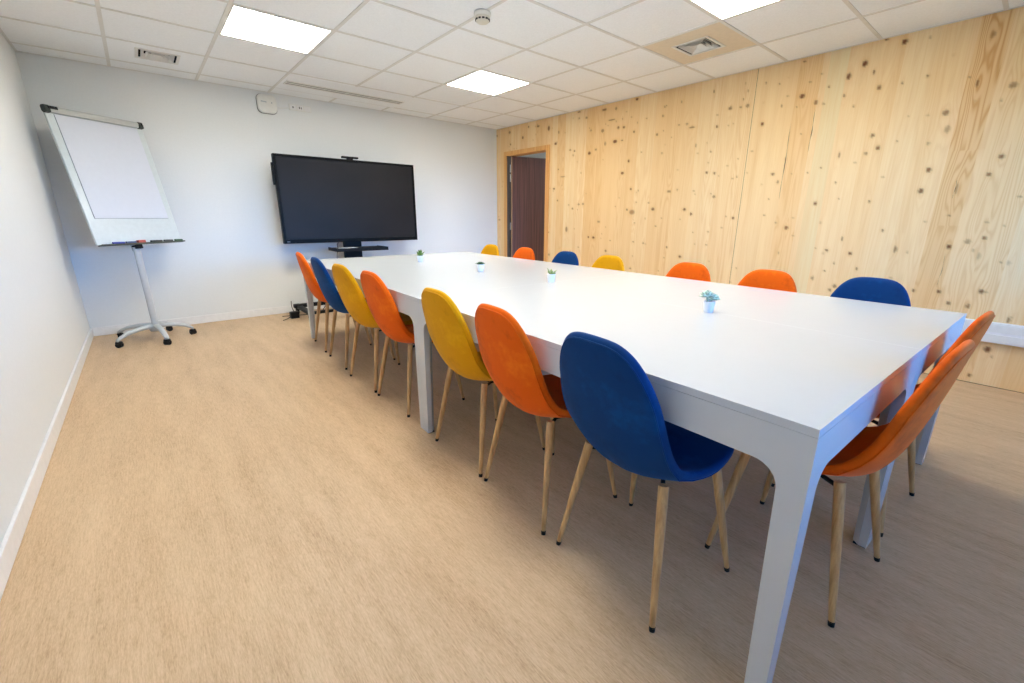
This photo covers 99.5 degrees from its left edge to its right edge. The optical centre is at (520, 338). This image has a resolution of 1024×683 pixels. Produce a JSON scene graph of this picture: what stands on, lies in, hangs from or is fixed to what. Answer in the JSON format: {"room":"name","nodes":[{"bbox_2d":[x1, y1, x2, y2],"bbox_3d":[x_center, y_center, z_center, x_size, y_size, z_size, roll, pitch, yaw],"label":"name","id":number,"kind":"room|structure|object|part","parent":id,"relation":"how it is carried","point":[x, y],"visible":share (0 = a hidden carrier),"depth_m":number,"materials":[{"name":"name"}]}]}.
{"room":"conference room","nodes":[
{"label":"conference room","id":0,"kind":"room"},
{"bbox_2d":[0,32,89,545],"bbox_3d":[-1.807,-0.491,1.084,0.150,2.650,7.835,-13,20,-39],"label":"wall","id":1,"kind":"structure","parent":0,"point":[44,325],"depth_m":2.56,"materials":[{"name":"white paint"}]},
{"bbox_2d":[0,328,93,600],"bbox_3d":[-1.752,0.729,1.483,0.014,0.085,7.535,-13,20,-39],"label":"baseboard","id":2,"kind":"structure","parent":1,"relation":"attached to","point":[10,545],"depth_m":1.85,"materials":[{"name":"white wood"}]},
{"bbox_2d":[15,52,496,327],"bbox_3d":[-2.273,-1.754,5.557,5.160,2.650,0.150,-13,20,-39],"label":"wall","id":3,"kind":"structure","parent":0,"point":[210,145],"depth_m":4.72,"materials":[{"name":"white paint"}]},
{"bbox_2d":[92,305,330,335],"bbox_3d":[-2.282,-0.490,5.800,4.989,0.085,0.014,-13,20,-39],"label":"baseboard","id":4,"kind":"structure","parent":3,"relation":"attached to","point":[106,330],"depth_m":4.85,"materials":[{"name":"white wood"}]},
{"bbox_2d":[256,94,276,114],"bbox_3d":[-2.775,-2.568,4.745,0.196,0.192,0.046,-13,20,-39],"label":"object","id":5,"kind":"object","parent":3,"relation":"attached to","point":[266,104],"visible":1,"depth_m":4.73,"materials":[{"name":"grey plastic"}]},
{"bbox_2d":[288,104,310,112],"bbox_3d":[-2.527,-2.637,4.965,0.233,0.063,0.014,-13,20,-39],"label":"wall socket plate","id":6,"kind":"object","parent":3,"relation":"attached to","point":[294,107],"visible":1,"depth_m":4.96,"materials":[{"name":"white plastic"}]},
{"bbox_2d":[0,307,1023,682],"bbox_3d":[0.124,0.397,3.047,5.240,0.100,7.835,-13,20,-39],"label":"floor","id":7,"kind":"structure","parent":0,"point":[224,502],"depth_m":1.57,"materials":[{"name":"beige wood"}]},
{"bbox_2d":[40,104,196,347],"bbox_3d":[-3.543,-0.966,3.965,0.652,1.980,0.746,-6,17,-21],"label":"easel","id":8,"kind":"object","parent":7,"relation":"on","point":[108,162],"visible":1,"depth_m":3.83,"materials":[{"name":"metal"}]},
{"bbox_3d":[-3.692,-1.823,3.422,0.011,0.023,0.063,4,16,13],"label":"clamp lever","id":9,"kind":"part","parent":8,"relation":"part of","materials":[{"name":"black plastic"}]},
{"bbox_3d":[-3.642,-1.898,3.732,0.047,0.053,0.682,4,16,13],"label":"clamp rail","id":10,"kind":"part","parent":8,"relation":"part of","materials":[{"name":"silver metal"}]},
{"bbox_3d":[-3.688,-0.099,4.159,0.349,0.105,0.052,0,16,-1],"label":"arm","id":11,"kind":"part","parent":8,"relation":"part of","materials":[{"name":"grey paint"}]},
{"bbox_3d":[-3.552,-0.053,4.002,0.052,0.105,0.310,6,17,19],"label":"arm","id":12,"kind":"part","parent":8,"relation":"part of","materials":[{"name":"grey paint"}]},
{"bbox_2d":[98,240,184,246],"bbox_3d":[-3.430,-0.873,3.964,0.048,0.019,0.722,4,16,13],"label":"tray","id":13,"kind":"object","parent":8,"relation":"on","point":[100,243],"depth_m":3.85,"materials":[{"name":"grey plastic"}]},
{"bbox_3d":[-3.357,-0.067,4.054,0.311,0.105,0.052,13,20,37],"label":"arm","id":14,"kind":"part","parent":8,"relation":"part of","materials":[{"name":"grey paint"}]},
{"bbox_3d":[-3.377,-0.123,4.254,0.263,0.105,0.054,-13,20,-39],"label":"arm","id":15,"kind":"part","parent":8,"relation":"part of","materials":[{"name":"grey paint"}]},
{"bbox_2d":[283,301,299,320],"bbox_3d":[-2.641,-0.324,5.023,0.122,0.183,0.254,-1,16,-3],"label":"power adapter","id":16,"kind":"object","parent":7,"relation":"on","point":[293,314],"visible":1,"depth_m":5.04,"materials":[{"name":"black plastic"}]},
{"bbox_2d":[296,252,371,352],"bbox_3d":[-1.662,-0.368,3.962,0.596,0.856,0.440,-11,19,-34],"label":"dining chair","id":17,"kind":"object","parent":7,"relation":"on","point":[309,277],"visible":0.46,"depth_m":3.75,"materials":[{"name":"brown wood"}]},
{"bbox_3d":[-1.899,-0.183,4.067,0.115,0.417,0.030,2,16,5],"label":"leg","id":18,"kind":"part","parent":17,"relation":"part of","materials":[{"name":"brown wood"}]},
{"bbox_3d":[-1.692,-0.103,3.788,0.030,0.417,0.115,4,16,13],"label":"leg","id":19,"kind":"part","parent":17,"relation":"part of","materials":[{"name":"brown wood"}]},
{"bbox_3d":[-1.431,-0.148,3.970,0.108,0.409,0.030,3,16,9],"label":"leg","id":20,"kind":"part","parent":17,"relation":"part of","materials":[{"name":"brown wood"}]},
{"bbox_2d":[293,242,388,317],"bbox_3d":[-1.999,-1.090,5.324,1.520,1.500,0.605,-13,20,-39],"label":"display stand","id":21,"kind":"object","parent":7,"relation":"on","point":[348,252],"visible":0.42,"depth_m":5.25,"materials":[{"name":"black metal"}]},
{"bbox_3d":[-2.001,-0.473,5.496,1.520,0.050,0.600,-13,20,-39],"label":"frame","id":22,"kind":"part","parent":21,"relation":"part of","materials":[{"name":"black metal"}]},
{"bbox_2d":[270,153,417,243],"bbox_3d":[-2.042,-1.659,5.252,1.657,0.945,0.065,-13,20,-39],"label":"television","id":23,"kind":"object","parent":21,"relation":"attached to","point":[320,199],"visible":1,"depth_m":5.16,"materials":[{"name":"black plastic"}]},
{"bbox_2d":[341,156,357,159],"bbox_3d":[-2.018,-2.133,5.126,0.190,0.034,0.061,-13,20,-39],"label":"webcam","id":24,"kind":"object","parent":23,"relation":"on","point":[347,157],"visible":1,"depth_m":5.10,"materials":[{"name":"black plastic"}]},
{"bbox_2d":[328,245,388,251],"bbox_3d":[-1.972,-1.100,5.289,0.612,0.040,0.336,-13,20,-39],"label":"tray","id":25,"kind":"object","parent":21,"relation":"on","point":[342,249],"depth_m":5.20,"materials":[{"name":"black metal"}]},
{"bbox_2d":[358,246,383,247],"bbox_3d":[-1.836,-1.131,5.330,0.120,0.013,0.280,14,21,41],"label":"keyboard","id":26,"kind":"object","parent":21,"relation":"on","point":[359,246],"visible":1,"depth_m":5.26,"materials":[{"name":"black plastic"}]},
{"bbox_2d":[310,257,395,369],"bbox_3d":[-1.329,-0.247,3.542,0.596,0.856,0.440,-12,20,-37],"label":"dining chair","id":27,"kind":"object","parent":7,"relation":"on","point":[326,284],"visible":0.62,"depth_m":3.32,"materials":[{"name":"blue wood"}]},
{"bbox_3d":[-1.568,-0.059,3.634,0.115,0.417,0.030,1,16,2],"label":"leg","id":28,"kind":"part","parent":27,"relation":"part of","materials":[{"name":"brown wood"}]},
{"bbox_3d":[-1.346,0.018,3.366,0.030,0.417,0.115,3,16,10],"label":"leg","id":29,"kind":"part","parent":27,"relation":"part of","materials":[{"name":"brown wood"}]},
{"bbox_3d":[-1.317,-0.108,3.828,0.030,0.409,0.108,2,16,6],"label":"leg","id":30,"kind":"part","parent":27,"relation":"part of","materials":[{"name":"brown wood"}]},
{"bbox_3d":[-1.095,-0.031,3.561,0.108,0.409,0.030,2,16,6],"label":"leg","id":31,"kind":"part","parent":27,"relation":"part of","materials":[{"name":"brown wood"}]},
{"bbox_2d":[332,263,412,392],"bbox_3d":[-0.975,-0.124,3.111,0.596,0.856,0.440,-14,21,-41],"label":"dining chair","id":32,"kind":"object","parent":7,"relation":"on","point":[349,290],"visible":0.62,"depth_m":2.89,"materials":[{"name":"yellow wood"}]},
{"bbox_3d":[-1.216,0.069,3.187,0.115,0.417,0.030,0,16,-2],"label":"leg","id":33,"kind":"part","parent":32,"relation":"part of","materials":[{"name":"brown wood"}]},
{"bbox_3d":[-0.975,0.142,2.935,0.030,0.417,0.115,2,16,6],"label":"leg","id":34,"kind":"part","parent":32,"relation":"part of","materials":[{"name":"brown wood"}]},
{"bbox_3d":[-0.980,0.016,3.397,0.030,0.409,0.108,1,16,2],"label":"leg","id":35,"kind":"part","parent":32,"relation":"part of","materials":[{"name":"brown wood"}]},
{"bbox_2d":[360,270,464,416],"bbox_3d":[-0.653,-0.021,2.754,0.596,0.856,0.440,-13,21,-39],"label":"dining chair","id":36,"kind":"object","parent":7,"relation":"on","point":[381,304],"visible":0.68,"depth_m":2.52,"materials":[{"name":"orange fabric"}]},
{"bbox_3d":[-0.893,0.170,2.837,0.115,0.417,0.030,0,16,-1],"label":"leg","id":37,"kind":"part","parent":36,"relation":"part of","materials":[{"name":"brown wood"}]},
{"bbox_3d":[-0.659,0.244,2.579,0.030,0.417,0.115,3,16,8],"label":"leg","id":38,"kind":"part","parent":36,"relation":"part of","materials":[{"name":"brown wood"}]},
{"bbox_3d":[-0.417,0.192,2.783,0.108,0.409,0.030,1,16,4],"label":"leg","id":39,"kind":"part","parent":36,"relation":"part of","materials":[{"name":"brown wood"}]},
{"bbox_2d":[303,255,544,428],"bbox_3d":[-0.942,-0.182,3.506,0.894,0.753,2.429,-12,20,-37],"label":"conference table","id":40,"kind":"object","parent":7,"relation":"on","point":[405,279],"visible":0.4,"depth_m":2.96,"materials":[{"name":"white laminate"}]},
{"bbox_3d":[-1.969,-0.360,4.144,0.113,0.728,0.113,-12,20,-37],"label":"leg","id":41,"kind":"part","parent":40,"relation":"part of","materials":[{"name":"white laminate"}]},
{"bbox_3d":[-0.526,0.140,2.402,0.113,0.728,0.113,-12,20,-37],"label":"leg","id":42,"kind":"part","parent":40,"relation":"part of","materials":[{"name":"white laminate"}]},
{"bbox_2d":[416,250,423,261],"bbox_3d":[-0.906,-0.755,3.936,0.093,0.117,0.066,-13,20,-39],"label":"potted succulent","id":43,"kind":"object","parent":40,"relation":"on","point":[420,256],"visible":0.99,"depth_m":3.92,"materials":[{"name":"white ceramic"}]},
{"bbox_2d":[417,255,423,261],"bbox_3d":[-0.909,-0.726,3.940,0.060,0.058,0.060,-13,20,-39],"label":"pot","id":44,"kind":"object","parent":43,"relation":"attached to","point":[419,257],"depth_m":3.92,"materials":[{"name":"white ceramic"}]},
{"bbox_2d":[475,262,484,271],"bbox_3d":[-0.306,-0.547,3.290,0.080,0.074,0.076,4,16,12],"label":"potted succulent","id":45,"kind":"object","parent":40,"relation":"on","point":[480,265],"visible":1,"depth_m":3.27,"materials":[{"name":"white ceramic"}]},
{"bbox_2d":[477,264,483,271],"bbox_3d":[-0.303,-0.537,3.289,0.058,0.055,0.058,-13,20,-39],"label":"pot","id":46,"kind":"object","parent":45,"relation":"attached to","point":[480,267],"depth_m":3.27,"materials":[{"name":"white ceramic"}]},
{"bbox_2d":[421,287,544,476],"bbox_3d":[-0.156,0.148,2.165,0.596,0.856,0.440,-12,20,-37],"label":"dining chair","id":47,"kind":"object","parent":7,"relation":"on","point":[448,330],"visible":0.66,"depth_m":1.94,"materials":[{"name":"yellow fabric"}]},
{"bbox_3d":[-0.395,0.336,2.257,0.115,0.417,0.030,1,16,2],"label":"leg","id":48,"kind":"part","parent":47,"relation":"part of","materials":[{"name":"brown wood"}]},
{"bbox_3d":[-0.173,0.413,1.990,0.030,0.417,0.115,3,16,10],"label":"leg","id":49,"kind":"part","parent":47,"relation":"part of","materials":[{"name":"brown wood"}]},
{"bbox_3d":[-0.144,0.287,2.451,0.030,0.409,0.108,2,16,6],"label":"leg","id":50,"kind":"part","parent":47,"relation":"part of","materials":[{"name":"brown wood"}]},
{"bbox_3d":[0.077,0.364,2.184,0.108,0.409,0.030,2,16,6],"label":"leg","id":51,"kind":"part","parent":47,"relation":"part of","materials":[{"name":"brown wood"}]},
{"bbox_2d":[481,244,498,255],"bbox_3d":[-0.543,-0.599,4.808,0.596,0.856,0.440,-12,20,-37],"label":"dining chair","id":52,"kind":"object","parent":7,"relation":"on","point":[490,249],"visible":0.09,"depth_m":4.86,"materials":[{"name":"yellow fabric"}]},
{"bbox_2d":[393,252,633,282],"bbox_3d":[-0.242,-0.329,4.044,0.894,0.753,2.429,-12,20,-37],"label":"conference table","id":53,"kind":"object","parent":7,"relation":"on","point":[535,270],"visible":0.23,"depth_m":3.63,"materials":[{"name":"white laminate"}]},
{"bbox_2d":[547,268,555,281],"bbox_3d":[0.201,-0.408,2.776,0.063,0.091,0.054,5,16,17],"label":"potted succulent","id":54,"kind":"object","parent":53,"relation":"on","point":[551,275],"visible":1,"depth_m":2.76,"materials":[{"name":"white ceramic"}]},
{"bbox_2d":[547,273,554,281],"bbox_3d":[0.197,-0.389,2.783,0.054,0.052,0.054,-13,20,-39],"label":"pot","id":55,"kind":"object","parent":54,"relation":"attached to","point":[550,276],"depth_m":2.76,"materials":[{"name":"white ceramic"}]},
{"bbox_2d":[513,247,534,259],"bbox_3d":[-0.166,-0.469,4.353,0.596,0.856,0.440,-12,20,-37],"label":"dining chair","id":56,"kind":"object","parent":7,"relation":"on","point":[524,252],"visible":0.08,"depth_m":4.40,"materials":[{"name":"orange fabric"}]},
{"bbox_2d":[475,303,616,534],"bbox_3d":[0.131,0.252,1.803,0.596,0.856,0.440,-11,19,-34],"label":"dining chair","id":57,"kind":"object","parent":7,"relation":"on","point":[508,355],"visible":0.77,"depth_m":1.58,"materials":[{"name":"orange fabric"}]},
{"bbox_3d":[-0.106,0.436,1.909,0.115,0.417,0.030,2,16,5],"label":"leg","id":58,"kind":"part","parent":57,"relation":"part of","materials":[{"name":"brown wood"}]},
{"bbox_3d":[0.100,0.516,1.629,0.030,0.417,0.115,4,16,13],"label":"leg","id":59,"kind":"part","parent":57,"relation":"part of","materials":[{"name":"brown wood"}]},
{"bbox_3d":[0.156,0.392,2.089,0.030,0.409,0.108,3,16,9],"label":"leg","id":60,"kind":"part","parent":57,"relation":"part of","materials":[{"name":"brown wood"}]},
{"bbox_3d":[0.362,0.471,1.810,0.108,0.409,0.030,3,16,9],"label":"leg","id":61,"kind":"part","parent":57,"relation":"part of","materials":[{"name":"brown wood"}]},
{"bbox_2d":[552,251,578,265],"bbox_3d":[0.208,-0.339,3.902,0.596,0.856,0.440,-12,20,-37],"label":"dining chair","id":62,"kind":"object","parent":7,"relation":"on","point":[563,257],"visible":0.13,"depth_m":3.95,"materials":[{"name":"blue fabric"}]},
{"bbox_2d":[592,255,623,270],"bbox_3d":[0.523,-0.230,3.522,0.596,0.856,0.440,-12,20,-37],"label":"dining chair","id":63,"kind":"object","parent":7,"relation":"on","point":[611,262],"visible":0.12,"depth_m":3.57,"materials":[{"name":"yellow fabric"}]},
{"bbox_2d":[556,331,733,632],"bbox_3d":[0.427,0.361,1.422,0.596,0.856,0.440,-10,19,-34],"label":"dining chair","id":64,"kind":"object","parent":7,"relation":"on","point":[607,393],"visible":0.95,"depth_m":1.22,"materials":[{"name":"blue fabric"}]},
{"bbox_3d":[0.191,0.545,1.529,0.115,0.417,0.030,2,16,5],"label":"leg","id":65,"kind":"part","parent":64,"relation":"part of","materials":[{"name":"brown wood"}]},
{"bbox_3d":[0.454,0.501,1.708,0.030,0.409,0.108,3,16,9],"label":"leg","id":66,"kind":"part","parent":64,"relation":"part of","materials":[{"name":"brown wood"}]},
{"bbox_3d":[0.396,0.626,1.248,0.030,0.417,0.115,4,16,14],"label":"leg","id":67,"kind":"part","parent":64,"relation":"part of","materials":[{"name":"brown wood"}]},
{"bbox_3d":[0.658,0.581,1.427,0.108,0.409,0.030,3,16,9],"label":"leg","id":68,"kind":"part","parent":64,"relation":"part of","materials":[{"name":"brown wood"}]},
{"bbox_2d":[417,283,921,682],"bbox_3d":[0.379,0.275,1.912,0.894,0.753,1.809,-12,20,-37],"label":"conference table","id":69,"kind":"object","parent":7,"relation":"on","point":[790,399],"visible":0.84,"depth_m":1.19,"materials":[{"name":"white laminate"}]},
{"bbox_3d":[-0.455,0.164,2.317,0.113,0.728,0.113,-12,20,-37],"label":"leg","id":70,"kind":"part","parent":69,"relation":"part of","materials":[{"name":"white laminate"}]},
{"bbox_2d":[698,290,719,312],"bbox_3d":[0.832,-0.167,1.918,0.099,0.101,0.067,0,16,-1],"label":"potted succulent","id":71,"kind":"object","parent":69,"relation":"on","point":[708,304],"visible":1,"depth_m":1.91,"materials":[{"name":"white ceramic"}]},
{"bbox_2d":[703,300,714,312],"bbox_3d":[0.836,-0.143,1.925,0.049,0.050,0.049,-13,20,-39],"label":"pot","id":72,"kind":"object","parent":71,"relation":"attached to","point":[708,305],"depth_m":1.91,"materials":[{"name":"white ceramic"}]},
{"bbox_3d":[0.603,0.530,1.042,0.113,0.728,0.113,-12,20,-37],"label":"leg","id":73,"kind":"part","parent":69,"relation":"part of","materials":[{"name":"white laminate"}]},
{"bbox_3d":[1.213,0.402,1.512,0.113,0.728,0.113,-12,20,-37],"label":"leg","id":74,"kind":"part","parent":69,"relation":"part of","materials":[{"name":"white laminate"}]},
{"bbox_2d":[666,262,710,281],"bbox_3d":[0.975,-0.074,2.978,0.596,0.856,0.440,-12,20,-37],"label":"dining chair","id":75,"kind":"object","parent":7,"relation":"on","point":[685,270],"visible":0.12,"depth_m":3.02,"materials":[{"name":"orange fabric"}]},
{"bbox_2d":[549,273,966,541],"bbox_3d":[1.079,0.128,2.450,0.894,0.753,1.809,-12,20,-37],"label":"conference table","id":76,"kind":"object","parent":7,"relation":"on","point":[932,331],"visible":0.5,"depth_m":2.00,"materials":[{"name":"white laminate"}]},
{"bbox_3d":[1.302,0.383,1.580,0.113,0.728,0.113,-12,20,-37],"label":"leg","id":77,"kind":"part","parent":76,"relation":"part of","materials":[{"name":"white laminate"}]},
{"bbox_3d":[1.913,0.255,2.050,0.113,0.728,0.113,-12,20,-37],"label":"leg","id":78,"kind":"part","parent":76,"relation":"part of","materials":[{"name":"white laminate"}]},
{"bbox_2d":[738,269,796,292],"bbox_3d":[1.302,0.040,2.583,0.596,0.856,0.440,-12,20,-37],"label":"dining chair","id":79,"kind":"object","parent":7,"relation":"on","point":[760,278],"visible":0.11,"depth_m":2.63,"materials":[{"name":"orange fabric"}]},
{"bbox_2d":[705,339,975,627],"bbox_3d":[0.967,0.359,1.441,0.440,0.856,0.596,-11,19,-36],"label":"dining chair","id":80,"kind":"object","parent":7,"relation":"on","point":[873,448],"visible":0.61,"depth_m":1.21,"materials":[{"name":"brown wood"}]},
{"bbox_3d":[0.728,0.556,1.517,0.108,0.409,0.030,3,16,8],"label":"leg","id":81,"kind":"part","parent":80,"relation":"part of","materials":[{"name":"brown wood"}]},
{"bbox_3d":[1.012,0.500,1.724,0.030,0.409,0.108,3,16,8],"label":"leg","id":82,"kind":"part","parent":80,"relation":"part of","materials":[{"name":"brown wood"}]},
{"bbox_3d":[0.967,0.385,1.449,0.315,0.024,0.273,-11,19,-36],"label":"seat frame","id":83,"kind":"part","parent":80,"relation":"part of","materials":[{"name":"black metal"}]},
{"bbox_3d":[0.921,0.623,1.269,0.030,0.417,0.115,1,16,3],"label":"leg","id":84,"kind":"part","parent":80,"relation":"part of","materials":[{"name":"brown wood"}]},
{"bbox_3d":[1.206,0.567,1.476,0.115,0.417,0.030,4,16,12],"label":"leg","id":85,"kind":"part","parent":80,"relation":"part of","materials":[{"name":"brown wood"}]},
{"bbox_2d":[830,277,910,426],"bbox_3d":[1.672,0.133,2.260,0.596,0.856,0.440,-12,20,-37],"label":"dining chair","id":86,"kind":"object","parent":7,"relation":"on","point":[871,289],"visible":0.16,"depth_m":2.31,"materials":[{"name":"blue fabric"}]},
{"bbox_2d":[771,311,995,536],"bbox_3d":[1.416,0.260,1.804,0.440,0.856,0.596,-11,19,-35],"label":"dining chair","id":87,"kind":"object","parent":7,"relation":"on","point":[978,328],"visible":0.22,"depth_m":1.49,"materials":[{"name":"orange fabric"}]},
{"bbox_3d":[1.368,0.523,1.633,0.030,0.417,0.115,1,16,4],"label":"leg","id":88,"kind":"part","parent":87,"relation":"part of","materials":[{"name":"brown wood"}]},
{"bbox_3d":[1.654,0.468,1.838,0.115,0.417,0.030,4,16,12],"label":"leg","id":89,"kind":"part","parent":87,"relation":"part of","materials":[{"name":"brown wood"}]},
{"bbox_2d":[0,0,1023,129],"bbox_3d":[0.167,-2.134,2.358,5.310,0.254,7.835,-13,20,-39],"label":"ceiling","id":90,"kind":"structure","parent":0,"point":[573,55],"depth_m":3.29,"materials":[{"name":"tile"}]},
{"bbox_2d":[106,38,203,72],"bbox_3d":[-3.115,-2.447,3.702,0.618,0.091,0.614,-13,20,-39],"label":"ceiling vent","id":91,"kind":"object","parent":90,"relation":"in","point":[117,49],"visible":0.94,"depth_m":3.70,"materials":[{"name":"metal"}]},
{"bbox_3d":[-3.084,-2.397,3.684,0.296,0.005,0.296,-13,20,-39],"label":"frame","id":92,"kind":"part","parent":91,"relation":"part of","materials":[{"name":"white plastic"}]},
{"bbox_2d":[219,5,331,53],"bbox_3d":[-1.799,-2.247,3.180,0.618,0.006,0.614,-13,20,-39],"label":"recessed light","id":93,"kind":"object","parent":90,"relation":"in","point":[243,23],"visible":1,"depth_m":3.15,"materials":[{"name":"white plastic"}]},
{"bbox_2d":[275,74,415,107],"bbox_3d":[-1.883,-2.687,4.746,1.320,0.010,0.600,-13,20,-39],"label":"ceiling vent","id":94,"kind":"object","parent":90,"relation":"in","point":[293,82],"visible":1,"depth_m":4.68,"materials":[{"name":"metal"}]},
{"bbox_3d":[-1.889,-2.687,4.754,1.260,0.005,0.144,-13,20,-39],"label":"frame","id":95,"kind":"part","parent":94,"relation":"part of","materials":[{"name":"white plastic"}]},
{"bbox_2d":[474,9,490,24],"bbox_3d":[-0.250,-2.115,2.858,0.112,0.060,0.112,-13,20,-39],"label":"smoke detector","id":96,"kind":"object","parent":90,"relation":"attached to","point":[482,16],"visible":1,"depth_m":2.83,"materials":[{"name":"white plastic"}]},
{"bbox_2d":[445,70,529,95],"bbox_3d":[-0.332,-2.577,4.383,0.618,0.006,0.614,-13,20,-39],"label":"recessed light","id":97,"kind":"object","parent":90,"relation":"in","point":[481,81],"visible":1,"depth_m":4.37,"materials":[{"name":"white plastic"}]},
{"bbox_2d":[644,22,756,63],"bbox_3d":[1.397,-2.325,3.371,0.618,0.091,0.614,-13,20,-39],"label":"ceiling vent","id":98,"kind":"object","parent":90,"relation":"in","point":[715,39],"visible":0.98,"depth_m":3.36,"materials":[{"name":"beige metal"}]},
{"bbox_3d":[1.395,-2.287,3.397,0.296,0.005,0.296,-13,20,-39],"label":"frame","id":99,"kind":"part","parent":98,"relation":"part of","materials":[{"name":"white plastic"}]},
{"bbox_2d":[689,0,780,19],"bbox_3d":[1.321,-2.040,2.515,0.618,0.006,0.614,-13,20,-39],"label":"recessed light","id":100,"kind":"object","parent":90,"relation":"in","point":[721,9],"visible":1,"depth_m":2.73,"materials":[{"name":"white plastic"}]},
{"bbox_2d":[517,152,545,157],"bbox_3d":[0.646,-2.317,7.622,2.100,2.650,4.900,-13,20,-39],"label":"wall","id":101,"kind":"structure","parent":0,"point":[538,155],"depth_m":9.09,"materials":[{"name":"white paint"}]},
{"bbox_2d":[496,6,1023,392],"bbox_3d":[2.114,-1.372,4.299,0.138,2.650,7.535,-13,20,-39],"label":"wall","id":102,"kind":"structure","parent":0,"point":[900,159],"depth_m":3.61,"materials":[{"name":"brown wood"}]},
{"bbox_2d":[507,156,510,256],"bbox_3d":[-0.157,-1.818,6.948,0.136,2.044,0.008,-13,20,-39],"label":"trim","id":103,"kind":"structure","parent":102,"relation":"attached to","point":[508,157],"depth_m":6.85,"materials":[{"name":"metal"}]},
{"bbox_2d":[504,144,549,261],"bbox_3d":[0.121,-1.754,6.612,0.153,2.106,1.005,-13,20,-39],"label":"trim","id":104,"kind":"structure","parent":102,"relation":"attached to","point":[545,148],"depth_m":6.28,"materials":[{"name":"brown wood"}]},
{"bbox_2d":[510,156,545,260],"bbox_3d":[0.224,-1.834,7.013,0.816,2.028,0.111,-6,17,-20],"label":"door","id":105,"kind":"structure","parent":102,"relation":"in","point":[527,176],"depth_m":6.87,"materials":[{"name":"brown laminate"}]},
{"bbox_2d":[961,318,1023,347],"bbox_3d":[2.510,-0.306,3.955,0.053,0.140,6.030,-13,20,-39],"label":"cable trunking","id":106,"kind":"object","parent":102,"relation":"attached to","point":[999,333],"visible":0.02,"depth_m":2.99,"materials":[{"name":"white plastic"}]}
]}

